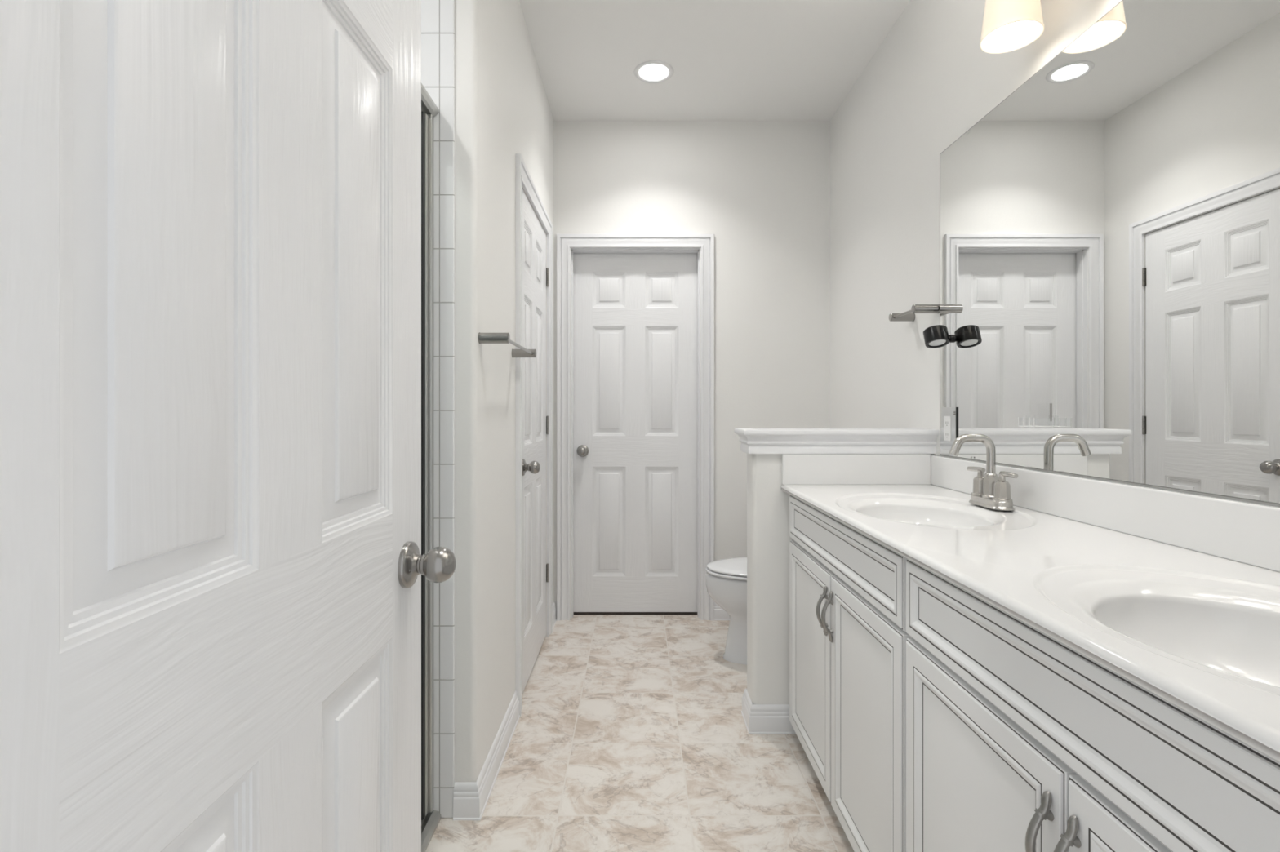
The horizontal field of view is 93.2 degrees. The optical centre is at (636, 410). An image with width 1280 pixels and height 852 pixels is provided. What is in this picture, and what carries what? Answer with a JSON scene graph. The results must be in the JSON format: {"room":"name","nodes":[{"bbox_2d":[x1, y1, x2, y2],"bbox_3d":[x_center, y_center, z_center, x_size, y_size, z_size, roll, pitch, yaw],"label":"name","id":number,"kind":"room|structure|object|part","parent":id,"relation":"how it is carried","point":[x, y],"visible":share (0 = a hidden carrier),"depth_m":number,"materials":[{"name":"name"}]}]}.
{"room":"bathroom","nodes":[
{"label":"bathroom","id":0,"kind":"room"},
{"bbox_2d":[421,0,454,817],"bbox_3d":[-0.958,-0.223,1.756,0.884,2.755,0.088,0,0,0],"label":"wall","id":1,"kind":"structure","parent":0,"point":[437,16],"depth_m":1.71,"materials":[{"name":"white tile"}]},
{"bbox_2d":[454,0,553,782],"bbox_3d":[-0.548,-0.223,2.530,0.184,2.755,1.620,0,0,0],"label":"wall","id":2,"kind":"structure","parent":0,"point":[502,108],"depth_m":1.86,"materials":[{"name":"white paint"}]},
{"bbox_2d":[453,690,519,821],"bbox_3d":[-0.477,1.107,1.994,0.078,0.097,0.582,0,0,0],"label":"baseboard","id":3,"kind":"structure","parent":2,"relation":"attached to","point":[470,800],"depth_m":1.80,"materials":[{"name":"white paint"}]},
{"bbox_2d":[478,332,536,357],"bbox_3d":[-0.412,-0.210,1.991,0.087,0.033,0.501,0,0,0],"label":"towel bar","id":4,"kind":"object","parent":2,"relation":"attached to","point":[483,338],"visible":1,"depth_m":1.75,"materials":[{"name":"silver metal"}]},
{"bbox_3d":[-0.412,-0.210,1.757,0.087,0.033,0.033,0,0,0],"label":"post","id":5,"kind":"part","parent":4,"relation":"part of","materials":[{"name":"silver metal"}]},
{"bbox_3d":[-0.412,-0.210,2.225,0.087,0.033,0.033,0,0,0],"label":"post","id":6,"kind":"part","parent":4,"relation":"part of","materials":[{"name":"silver metal"}]},
{"bbox_2d":[515,153,552,716],"bbox_3d":[-0.446,0.092,2.718,0.020,2.125,0.870,0,0,0],"label":"door frame","id":7,"kind":"structure","parent":2,"relation":"attached to","point":[523,179],"depth_m":2.29,"materials":[{"name":"white paint"}]},
{"bbox_2d":[522,189,548,693],"bbox_3d":[-0.440,0.124,2.723,0.106,2.034,0.721,0,0,0],"label":"door","id":8,"kind":"structure","parent":2,"relation":"in","point":[535,271],"depth_m":2.67,"materials":[{"name":"white paint"}]},
{"bbox_3d":[-0.416,0.229,2.430,0.059,0.052,0.052,0,0,0],"label":"knob","id":9,"kind":"part","parent":8,"relation":"part of","materials":[{"name":"silver metal"}]},
{"bbox_2d":[552,602,556,629],"bbox_3d":[-0.447,1.107,3.246,0.017,0.097,0.188,0,0,0],"label":"baseboard","id":10,"kind":"structure","parent":2,"relation":"attached to","point":[554,620],"depth_m":3.28,"materials":[{"name":"white paint"}]},
{"bbox_2d":[425,614,853,851],"bbox_3d":[-0.150,1.205,1.660,2.700,0.100,3.920,0,0,0],"label":"floor","id":11,"kind":"structure","parent":0,"point":[630,735],"depth_m":1.99,"materials":[{"name":"tile"}]},
{"bbox_2d":[421,83,440,851],"bbox_3d":[-0.584,0.145,0.974,0.063,2.019,1.476,0,0,0],"label":"shower door","id":12,"kind":"structure","parent":11,"relation":"on","point":[430,821],"depth_m":1.67,"materials":[{"name":"grey"}]},
{"bbox_3d":[-0.585,-0.847,0.974,0.052,0.034,1.476,0,0,0],"label":"header rail","id":13,"kind":"part","parent":12,"relation":"part of","materials":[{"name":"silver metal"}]},
{"bbox_2d":[573,612,697,614],"bbox_3d":[-0.004,1.149,3.457,0.711,0.011,0.082,0,0,0],"label":"threshold","id":14,"kind":"object","parent":11,"relation":"on","point":[575,613],"visible":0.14,"depth_m":3.42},
{"bbox_2d":[706,556,746,665],"bbox_3d":[0.694,0.770,2.820,0.739,0.770,0.450,0,0,0],"label":"toilet","id":15,"kind":"object","parent":11,"relation":"on","point":[726,579],"visible":0.24,"depth_m":2.76,"materials":[{"name":"white ceramic"}]},
{"bbox_3d":[0.597,0.746,2.820,0.546,0.014,0.370,0,0,0],"label":"seat","id":16,"kind":"part","parent":15,"relation":"part of","materials":[{"name":"white plastic"}]},
{"bbox_3d":[0.599,0.725,2.820,0.538,0.020,0.360,0,0,0],"label":"lid","id":17,"kind":"part","parent":15,"relation":"part of","materials":[{"name":"white"}]},
{"bbox_2d":[789,494,911,851],"bbox_3d":[0.788,0.721,1.690,0.557,0.868,0.924,0,0,0],"label":"vanity cabinet","id":18,"kind":"object","parent":11,"relation":"on","point":[848,636],"visible":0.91,"depth_m":1.54,"materials":[{"name":"white paint"}]},
{"bbox_3d":[0.550,0.782,1.920,0.019,0.643,0.453,0,0,0],"label":"door","id":19,"kind":"part","parent":18,"relation":"part of","materials":[{"name":"white paint"}]},
{"bbox_3d":[0.527,0.569,1.715,0.034,0.142,0.014,0,0,0],"label":"handle","id":20,"kind":"part","parent":18,"relation":"part of","materials":[{"name":"grey metal"}]},
{"bbox_3d":[0.527,0.569,1.667,0.034,0.142,0.014,0,0,0],"label":"handle","id":21,"kind":"part","parent":18,"relation":"part of","materials":[{"name":"grey metal"}]},
{"bbox_3d":[0.550,0.375,1.691,0.019,0.152,0.910,0,0,0],"label":"drawer","id":22,"kind":"part","parent":18,"relation":"part of","materials":[{"name":"white paint"}]},
{"bbox_3d":[0.550,0.782,1.462,0.019,0.643,0.453,0,0,0],"label":"door","id":23,"kind":"part","parent":18,"relation":"part of","materials":[{"name":"white paint"}]},
{"bbox_2d":[906,559,1279,851],"bbox_3d":[0.788,0.721,0.765,0.557,0.868,0.924,0,0,0],"label":"vanity cabinet","id":24,"kind":"object","parent":11,"relation":"on","point":[1018,740],"visible":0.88,"depth_m":0.80,"materials":[{"name":"white paint"}]},
{"bbox_3d":[0.550,0.782,0.996,0.019,0.643,0.453,0,0,0],"label":"door","id":25,"kind":"part","parent":24,"relation":"part of","materials":[{"name":"white paint"}]},
{"bbox_2d":[781,453,1279,763],"bbox_3d":[0.795,0.276,1.205,0.549,0.239,1.940,0,0,0],"label":"countertop","id":26,"kind":"structure","parent":24,"relation":"on","point":[1175,594],"depth_m":1.04,"materials":[{"name":"white stone"}]},
{"bbox_2d":[834,493,1037,530],"bbox_3d":[0.784,0.330,1.640,0.453,0.130,0.612,0,0,0],"label":"basin","id":27,"kind":"object","parent":26,"relation":"in","point":[882,511],"depth_m":1.75,"materials":[{"name":"white ceramic"}]},
{"bbox_2d":[948,434,1017,511],"bbox_3d":[0.978,0.165,1.673,0.156,0.200,0.164,0,0,-43],"label":"bathroom faucet","id":28,"kind":"object","parent":26,"relation":"on","point":[990,491],"visible":1,"depth_m":1.67,"materials":[{"name":"silver metal"}]},
{"bbox_3d":[0.939,0.154,1.680,0.139,0.178,0.048,0,0,0],"label":"spout","id":29,"kind":"part","parent":28,"relation":"part of","materials":[{"name":"silver metal"}]},
{"bbox_3d":[0.980,0.203,1.743,0.045,0.080,0.072,0,0,-23],"label":"lever handle","id":30,"kind":"part","parent":28,"relation":"part of","materials":[{"name":"silver metal"}]},
{"bbox_3d":[0.985,0.254,1.680,0.060,0.022,0.160,0,0,0],"label":"plate","id":31,"kind":"part","parent":28,"relation":"part of","materials":[{"name":"silver metal"}]},
{"bbox_3d":[0.990,0.203,1.617,0.045,0.080,0.072,0,0,-23],"label":"lever handle","id":32,"kind":"part","parent":28,"relation":"part of","materials":[{"name":"silver metal"}]},
{"bbox_2d":[1032,564,1279,695],"bbox_3d":[0.784,0.330,0.735,0.453,0.130,0.612,0,0,0],"label":"basin","id":33,"kind":"object","parent":26,"relation":"in","point":[1216,627],"depth_m":0.90,"materials":[{"name":"white ceramic"}]},
{"bbox_3d":[0.527,0.569,0.791,0.034,0.142,0.014,0,0,0],"label":"handle","id":34,"kind":"part","parent":24,"relation":"part of","materials":[{"name":"grey metal"}]},
{"bbox_3d":[0.527,0.569,0.743,0.034,0.142,0.014,0,0,0],"label":"handle","id":35,"kind":"part","parent":24,"relation":"part of","materials":[{"name":"grey metal"}]},
{"bbox_3d":[0.550,0.782,0.538,0.019,0.643,0.453,0,0,0],"label":"door","id":36,"kind":"part","parent":24,"relation":"part of","materials":[{"name":"white paint"}]},
{"bbox_2d":[553,120,830,619],"bbox_3d":[0.265,-0.223,3.450,1.810,2.755,0.220,0,0,0],"label":"wall","id":37,"kind":"structure","parent":0,"point":[762,188],"depth_m":3.34,"materials":[{"name":"white paint"}]},
{"bbox_2d":[573,253,697,612],"bbox_3d":[-0.004,0.124,3.402,0.711,2.034,0.106,0,0,0],"label":"door","id":38,"kind":"structure","parent":37,"relation":"in","point":[635,314],"depth_m":3.42,"materials":[{"name":"white paint"}]},
{"bbox_3d":[-0.302,0.229,3.378,0.052,0.052,0.059,0,0,0],"label":"knob","id":39,"kind":"part","parent":38,"relation":"part of","materials":[{"name":"silver metal"}]},
{"bbox_2d":[556,234,714,621],"bbox_3d":[-0.004,0.092,3.367,0.865,2.125,0.094,0,0,0],"label":"door frame","id":40,"kind":"structure","parent":37,"relation":"attached to","point":[578,243],"depth_m":3.33,"materials":[{"name":"white paint"}]},
{"bbox_2d":[714,602,729,620],"bbox_3d":[0.745,1.107,3.332,0.651,0.097,0.017,0,0,0],"label":"baseboard","id":41,"kind":"structure","parent":37,"relation":"attached to","point":[720,614],"depth_m":3.33,"materials":[{"name":"white paint"}]},
{"bbox_2d":[519,0,910,120],"bbox_3d":[-0.150,-1.650,1.860,2.700,0.100,3.520,0,0,0],"label":"ceiling","id":42,"kind":"structure","parent":0,"point":[730,60],"depth_m":2.71,"materials":[{"name":"white paint"}]},
{"bbox_2d":[634,60,673,83],"bbox_3d":[0.083,-1.597,2.858,0.188,0.006,0.188,0,0,0],"label":"recessed light","id":43,"kind":"object","parent":42,"relation":"in","point":[650,71],"visible":1,"depth_m":2.85,"materials":[{"name":"white plastic"}]},
{"bbox_2d":[746,453,933,704],"bbox_3d":[0.744,0.635,2.237,0.652,1.040,0.125,0,0,0],"label":"wall partition","id":44,"kind":"structure","parent":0,"point":[768,539],"depth_m":2.17,"materials":[{"name":"white paint"}]},
{"bbox_2d":[741,688,795,734],"bbox_3d":[0.736,1.107,2.237,0.669,0.097,0.159,0,0,0],"label":"baseboard","id":45,"kind":"structure","parent":44,"relation":"attached to","point":[759,719],"depth_m":2.16,"materials":[{"name":"white paint"}]},
{"bbox_2d":[734,428,938,453],"bbox_3d":[0.725,0.112,2.237,0.690,0.087,0.201,0,0,0],"label":"trim","id":46,"kind":"structure","parent":44,"relation":"attached to","point":[753,441],"depth_m":2.15,"materials":[{"name":"white paint"}]},
{"bbox_2d":[830,0,1279,507],"bbox_3d":[1.130,-0.223,1.720,0.120,2.755,3.240,0,0,0],"label":"wall","id":47,"kind":"structure","parent":0,"point":[930,81],"depth_m":2.42,"materials":[{"name":"white paint"}]},
{"bbox_2d":[888,304,939,321],"bbox_3d":[1.025,-0.360,2.239,0.090,0.033,0.226,0,0,0],"label":"towel bar","id":48,"kind":"object","parent":47,"relation":"attached to","point":[907,316],"visible":1,"depth_m":2.14,"materials":[{"name":"silver metal"}]},
{"bbox_3d":[1.025,-0.360,2.335,0.090,0.033,0.033,0,0,0],"label":"post","id":49,"kind":"part","parent":48,"relation":"part of","materials":[{"name":"silver metal"}]},
{"bbox_3d":[1.025,-0.360,2.142,0.090,0.033,0.033,0,0,0],"label":"post","id":50,"kind":"part","parent":48,"relation":"part of","materials":[{"name":"silver metal"}]},
{"bbox_2d":[979,0,1044,53],"bbox_3d":[0.981,-1.093,1.230,0.178,0.274,0.920,0,0,0],"label":"vanity light","id":51,"kind":"object","parent":47,"relation":"attached to","point":[1008,25],"visible":1,"depth_m":1.55,"materials":[{"name":"white glass"}]},
{"bbox_2d":[930,455,1279,572],"bbox_3d":[1.060,0.213,1.204,0.019,0.105,1.938,0,0,0],"label":"backsplash","id":52,"kind":"structure","parent":47,"relation":"attached to","point":[1243,532],"depth_m":1.24,"materials":[{"name":"white stone"}]},
{"bbox_2d":[939,0,1279,504],"bbox_3d":[1.065,-0.376,1.241,0.011,1.063,1.762,0,0,0],"label":"wall mirror","id":53,"kind":"object","parent":47,"relation":"attached to","point":[1109,229],"visible":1,"depth_m":1.31,"materials":[{"name":"silver mirror"}]},
{"bbox_2d":[923,324,954,348],"bbox_3d":[1.019,-0.249,2.040,0.090,0.073,0.086,0,0,0],"label":"light","id":54,"kind":"object","parent":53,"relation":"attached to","point":[937,335],"visible":1,"depth_m":2.02,"materials":[{"name":"black metal"}]},
{"bbox_2d":[941,407,957,450],"bbox_3d":[1.061,0.062,2.056,0.007,0.146,0.098,0,0,0],"label":"wall outlet","id":55,"kind":"object","parent":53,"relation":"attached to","point":[948,415],"visible":0.94,"depth_m":2.05,"materials":[{"name":"white plastic"}]},
{"bbox_2d":[943,416,951,441],"bbox_3d":[1.060,0.062,2.061,0.003,0.084,0.042,0,0,0],"label":"receptacle","id":56,"kind":"object","parent":55,"relation":"attached to","point":[947,420],"depth_m":2.06,"materials":[{"name":"white plastic"}]},
{"bbox_2d":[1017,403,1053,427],"bbox_3d":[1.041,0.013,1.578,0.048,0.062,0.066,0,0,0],"label":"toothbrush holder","id":57,"kind":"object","parent":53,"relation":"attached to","point":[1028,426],"visible":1,"depth_m":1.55,"materials":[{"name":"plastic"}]},
{"bbox_3d":[-0.190,-0.222,0.168,2.520,2.755,0.115,0,0,0],"label":"wall","id":58,"kind":"structure","parent":0,"visible":0},
{"bbox_2d":[0,0,456,851],"bbox_3d":[-0.359,0.124,0.603,0.177,2.034,0.711,0,0,0],"label":"door","id":59,"kind":"structure","parent":58,"relation":"in","point":[212,565],"depth_m":0.48,"materials":[{"name":"white paint"}]},
{"bbox_3d":[-0.299,0.229,0.898,0.059,0.052,0.052,0,0,0],"label":"knob","id":60,"kind":"part","parent":59,"relation":"part of","materials":[{"name":"silver metal"}]}
]}

